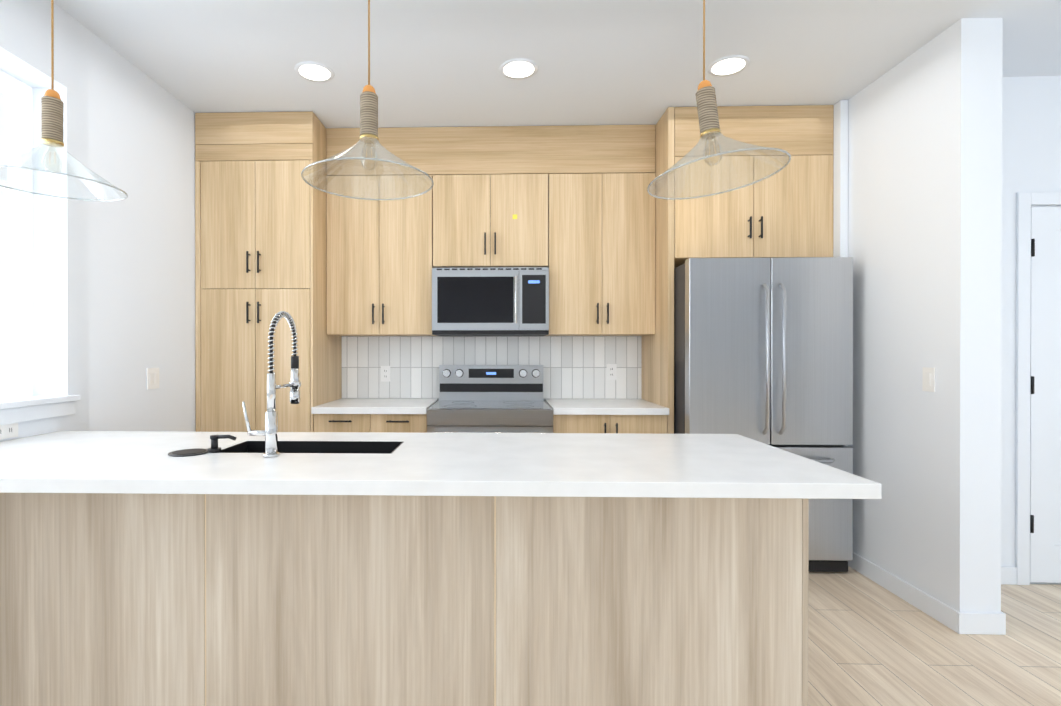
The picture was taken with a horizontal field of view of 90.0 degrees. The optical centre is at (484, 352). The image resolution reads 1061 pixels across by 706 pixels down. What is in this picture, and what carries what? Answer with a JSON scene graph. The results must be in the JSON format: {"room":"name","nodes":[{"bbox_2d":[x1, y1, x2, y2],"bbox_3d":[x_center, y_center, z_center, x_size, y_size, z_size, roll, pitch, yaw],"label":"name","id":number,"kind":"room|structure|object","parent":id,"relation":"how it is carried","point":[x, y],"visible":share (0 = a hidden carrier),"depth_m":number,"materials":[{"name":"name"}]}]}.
{"room":"kitchen","nodes":[
{"label":"kitchen","id":0,"kind":"room"},
{"bbox_2d":[0,0,195,441],"bbox_3d":[-2.011,-0.112,-0.154,0.220,2.750,8.100,0,0,2],"label":"wall","id":1,"kind":"structure","parent":0,"point":[113,301],"depth_m":2.56,"materials":[{"name":"white paint"}]},
{"bbox_2d":[0,423,17,439],"bbox_3d":[-1.839,0.297,2.021,0.006,0.062,0.115,0,0,2],"label":"electrical outlet plate","id":2,"kind":"object","parent":1,"relation":"attached to","point":[8,431],"visible":1,"depth_m":2.04,"materials":[{"name":"white plastic"}]},
{"bbox_2d":[0,70,80,424],"bbox_3d":[-1.952,-0.443,1.409,0.243,1.437,1.910,0,0,2],"label":"window","id":3,"kind":"structure","parent":1,"relation":"in","point":[20,261],"depth_m":2.27,"materials":[{"name":"glass"}]},
{"bbox_2d":[147,368,158,388],"bbox_3d":[-1.814,0.139,2.893,0.008,0.114,0.100,0,0,2],"label":"switch plate","id":4,"kind":"object","parent":1,"relation":"attached to","point":[152,378],"visible":1,"depth_m":2.88,"materials":[{"name":"white plastic"}]},
{"bbox_2d":[54,0,1060,127],"bbox_3d":[1.570,-1.517,-0.180,7.900,0.060,8.250,0,0,2],"label":"ceiling","id":5,"kind":"structure","parent":0,"point":[436,63],"depth_m":2.61,"materials":[{"name":"white paint"}]},
{"bbox_2d":[0,0,127,201],"bbox_3d":[-1.508,-1.032,1.842,0.438,0.921,0.438,0,0,2],"label":"pendant light","id":6,"kind":"object","parent":5,"relation":"hanging from","point":[52,118],"visible":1,"depth_m":1.82,"materials":[{"name":"clear glass"}]},
{"bbox_2d":[294,62,334,81],"bbox_3d":[-0.905,-1.493,2.813,0.204,0.006,0.204,0,0,2],"label":"recessed light","id":7,"kind":"object","parent":5,"relation":"in","point":[314,71],"visible":1,"depth_m":2.80,"materials":[{"name":"white plastic"}]},
{"bbox_2d":[301,0,433,199],"bbox_3d":[-0.395,-1.037,1.800,0.438,0.911,0.438,0,0,2],"label":"pendant light","id":8,"kind":"object","parent":5,"relation":"hanging from","point":[368,116],"visible":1,"depth_m":1.79,"materials":[{"name":"clear glass"}]},
{"bbox_2d":[500,58,537,79],"bbox_3d":[0.179,-1.493,2.784,0.204,0.006,0.204,0,0,2],"label":"recessed light","id":9,"kind":"object","parent":5,"relation":"in","point":[518,69],"visible":1,"depth_m":2.77,"materials":[{"name":"white plastic"}]},
{"bbox_2d":[647,0,790,199],"bbox_3d":[0.767,-1.026,1.758,0.436,0.932,0.438,0,0,2],"label":"pendant light","id":10,"kind":"object","parent":5,"relation":"hanging from","point":[707,110],"visible":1,"depth_m":1.75,"materials":[{"name":"clear glass"}]},
{"bbox_2d":[707,55,749,76],"bbox_3d":[1.269,-1.493,2.755,0.204,0.006,0.204,0,0,2],"label":"recessed light","id":11,"kind":"object","parent":5,"relation":"in","point":[728,66],"visible":1,"depth_m":2.74,"materials":[{"name":"white plastic"}]},
{"bbox_2d":[847,18,1002,612],"bbox_3d":[2.238,-0.122,3.073,0.180,2.750,1.420,0,0,2],"label":"wall","id":12,"kind":"structure","parent":0,"point":[925,186],"depth_m":2.52,"materials":[{"name":"white paint"}]},
{"bbox_2d":[848,552,965,633],"bbox_3d":[2.142,1.206,3.072,0.011,0.095,1.429,0,0,2],"label":"baseboard","id":13,"kind":"structure","parent":12,"relation":"attached to","point":[963,622],"depth_m":2.62,"materials":[{"name":"white"}]},
{"bbox_2d":[922,367,934,391],"bbox_3d":[2.128,0.127,2.536,0.008,0.115,0.070,0,0,2],"label":"switch plate","id":14,"kind":"object","parent":12,"relation":"attached to","point":[928,381],"visible":1,"depth_m":2.53,"materials":[{"name":"white plastic"}]},
{"bbox_2d":[966,612,1005,634],"bbox_3d":[2.323,1.207,2.608,0.014,0.095,0.512,0,0,2],"label":"baseboard","id":15,"kind":"structure","parent":12,"relation":"attached to","point":[995,623],"depth_m":2.35,"materials":[{"name":"white wood"}]},
{"bbox_2d":[808,566,1060,705],"bbox_3d":[1.570,1.293,-0.171,7.900,0.060,8.250,0,0,2],"label":"floor","id":16,"kind":"structure","parent":0,"point":[871,643],"depth_m":2.22,"materials":[{"name":"brown wood"}]},
{"bbox_2d":[195,111,341,431],"bbox_3d":[-1.427,-0.122,3.562,0.741,2.747,0.634,0,0,2],"label":"pantry cabinet","id":17,"kind":"object","parent":16,"relation":"on","point":[260,232],"visible":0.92,"depth_m":3.28,"materials":[{"name":"brown wood"}]},
{"bbox_2d":[311,398,437,432],"bbox_3d":[-0.701,0.792,3.545,0.709,0.920,0.634,0,0,2],"label":"base cabinet","id":18,"kind":"object","parent":16,"relation":"on","point":[402,415],"visible":0.29,"depth_m":3.27,"materials":[{"name":"brown wood"}]},
{"bbox_2d":[0,495,808,705],"bbox_3d":[-0.440,0.817,1.902,2.800,0.879,0.628,0,0,2],"label":"kitchen island","id":19,"kind":"object","parent":16,"relation":"on","point":[140,568],"depth_m":1.58,"materials":[{"name":"brown wood"}]},
{"bbox_2d":[0,431,880,498],"bbox_3d":[-0.403,0.357,1.820,2.880,0.040,0.830,0,0,2],"label":"island countertop","id":20,"kind":"structure","parent":19,"relation":"on","point":[427,465],"depth_m":1.56,"materials":[{"name":"white stone"}]},
{"bbox_2d":[168,448,207,456],"bbox_3d":[-0.994,0.333,1.777,0.124,0.006,0.124,0,0,2],"label":"round tray","id":21,"kind":"object","parent":20,"relation":"on","point":[188,452],"visible":0.94,"depth_m":1.76,"materials":[{"name":"grey"}]},
{"bbox_2d":[208,435,235,452],"bbox_3d":[-0.893,0.307,1.798,0.095,0.058,0.042,0,0,2],"label":"soap dispenser","id":22,"kind":"object","parent":20,"relation":"on","point":[214,448],"visible":0.96,"depth_m":1.79,"materials":[{"name":"black metal"}]},
{"bbox_2d":[242,311,300,456],"bbox_3d":[-0.729,0.096,1.825,0.120,0.481,0.247,0,0,2],"label":"faucet","id":23,"kind":"object","parent":20,"relation":"on","point":[270,432],"visible":1,"depth_m":1.72,"materials":[{"name":"silver metal"}]},
{"bbox_2d":[221,439,403,450],"bbox_3d":[-0.615,0.462,1.903,0.609,0.249,0.243,0,0,2],"label":"sink","id":24,"kind":"object","parent":20,"relation":"in","point":[245,444],"depth_m":2.02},
{"bbox_2d":[427,365,552,432],"bbox_3d":[0.037,0.670,3.463,0.762,1.165,0.692,0,0,2],"label":"range","id":25,"kind":"object","parent":16,"relation":"on","point":[490,398],"visible":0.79,"depth_m":3.66,"materials":[{"name":"silver metal"}]},
{"bbox_2d":[544,399,668,433],"bbox_3d":[0.771,0.792,3.505,0.696,0.920,0.634,0,0,2],"label":"base cabinet","id":26,"kind":"object","parent":16,"relation":"on","point":[638,416],"visible":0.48,"depth_m":3.23,"materials":[{"name":"brown wood"}]},
{"bbox_2d":[642,100,847,445],"bbox_3d":[1.638,-0.121,3.467,1.035,2.747,0.657,0,0,2],"label":"tall cabinet","id":27,"kind":"object","parent":16,"relation":"on","point":[797,206],"visible":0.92,"depth_m":3.20,"materials":[{"name":"brown wood"}]},
{"bbox_2d":[674,257,852,571],"bbox_3d":[1.623,0.355,3.338,0.912,1.795,0.856,0,0,2],"label":"fridge","id":28,"kind":"object","parent":16,"relation":"on","point":[763,350],"visible":0.56,"depth_m":2.98,"materials":[{"name":"silver metal"}]},
{"bbox_2d":[1001,76,1060,566],"bbox_3d":[3.964,-0.121,2.896,3.280,2.750,0.120,0,0,2],"label":"wall","id":29,"kind":"structure","parent":0,"point":[1031,133],"depth_m":2.86,"materials":[{"name":"white paint"}]},
{"bbox_2d":[1001,567,1016,584],"bbox_3d":[2.600,1.206,2.870,0.555,0.095,0.011,0,0,2],"label":"baseboard","id":30,"kind":"structure","parent":29,"relation":"attached to","point":[1008,574],"depth_m":2.86,"materials":[{"name":"white"}]},
{"bbox_2d":[1015,192,1060,584],"bbox_3d":[3.359,0.194,2.906,0.960,2.120,0.134,0,0,2],"label":"door frame","id":31,"kind":"structure","parent":29,"relation":"attached to","point":[1025,201],"depth_m":2.85,"materials":[{"name":"white wood"}]},
{"bbox_2d":[1030,207,1060,582],"bbox_3d":[3.355,0.226,2.838,0.810,2.031,0.100,0,0,2],"label":"hall door","id":32,"kind":"structure","parent":29,"relation":"in","point":[1045,451],"depth_m":2.86,"materials":[{"name":"white wood"}]},
{"bbox_2d":[1030,582,1060,583],"bbox_3d":[3.358,1.250,2.906,0.808,0.008,0.100,0,0,2],"label":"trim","id":33,"kind":"structure","parent":29,"relation":"attached to","point":[1042,583],"depth_m":2.87,"materials":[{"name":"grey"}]},
{"bbox_3d":[0.170,-0.124,3.914,4.360,2.750,0.150,0,0,2],"label":"wall","id":34,"kind":"structure","parent":0,"visible":0},
{"bbox_2d":[326,173,435,335],"bbox_3d":[-0.698,-0.651,3.683,0.706,1.058,0.348,0,0,2],"label":"upper cabinet","id":35,"kind":"object","parent":34,"relation":"attached to","point":[380,253],"depth_m":3.51,"materials":[{"name":"brown wood"}]},
{"bbox_2d":[326,125,654,172],"bbox_3d":[0.036,-1.338,3.662,2.174,0.314,0.348,0,0,2],"label":"soffit","id":36,"kind":"object","parent":34,"relation":"attached to","point":[485,149],"depth_m":3.49,"materials":[{"name":"brown wood"}]},
{"bbox_2d":[342,336,641,398],"bbox_3d":[0.041,0.104,3.836,2.174,0.451,0.010,0,0,2],"label":"tile backsplash","id":37,"kind":"structure","parent":34,"relation":"attached to","point":[574,367],"depth_m":3.83,"materials":[{"name":"white tile"}]},
{"bbox_2d":[381,366,389,381],"bbox_3d":[-0.723,0.151,3.848,0.070,0.114,0.006,0,0,2],"label":"outlet","id":38,"kind":"object","parent":37,"relation":"attached to","point":[385,373],"visible":1,"depth_m":3.85,"materials":[{"name":"white plastic"}]},
{"bbox_2d":[607,364,616,379],"bbox_3d":[0.912,0.136,3.804,0.070,0.114,0.006,0,0,2],"label":"outlet","id":39,"kind":"object","parent":37,"relation":"attached to","point":[611,371],"visible":1,"depth_m":3.80,"materials":[{"name":"white plastic"}]},
{"bbox_2d":[434,169,549,268],"bbox_3d":[0.040,-0.877,3.663,0.763,0.607,0.348,0,0,2],"label":"upper cabinet","id":40,"kind":"object","parent":34,"relation":"attached to","point":[482,220],"depth_m":3.49,"materials":[{"name":"brown wood"}]},
{"bbox_2d":[432,267,548,335],"bbox_3d":[0.040,-0.338,3.610,0.757,0.434,0.458,0,0,2],"label":"over-the-range microwave","id":41,"kind":"object","parent":40,"relation":"attached to","point":[500,301],"visible":1,"depth_m":3.43,"materials":[{"name":"silver metal"}]},
{"bbox_2d":[545,169,654,335],"bbox_3d":[0.774,-0.651,3.644,0.697,1.058,0.348,0,0,2],"label":"upper cabinet","id":42,"kind":"object","parent":34,"relation":"attached to","point":[572,207],"depth_m":3.47,"materials":[{"name":"brown wood"}]}
]}

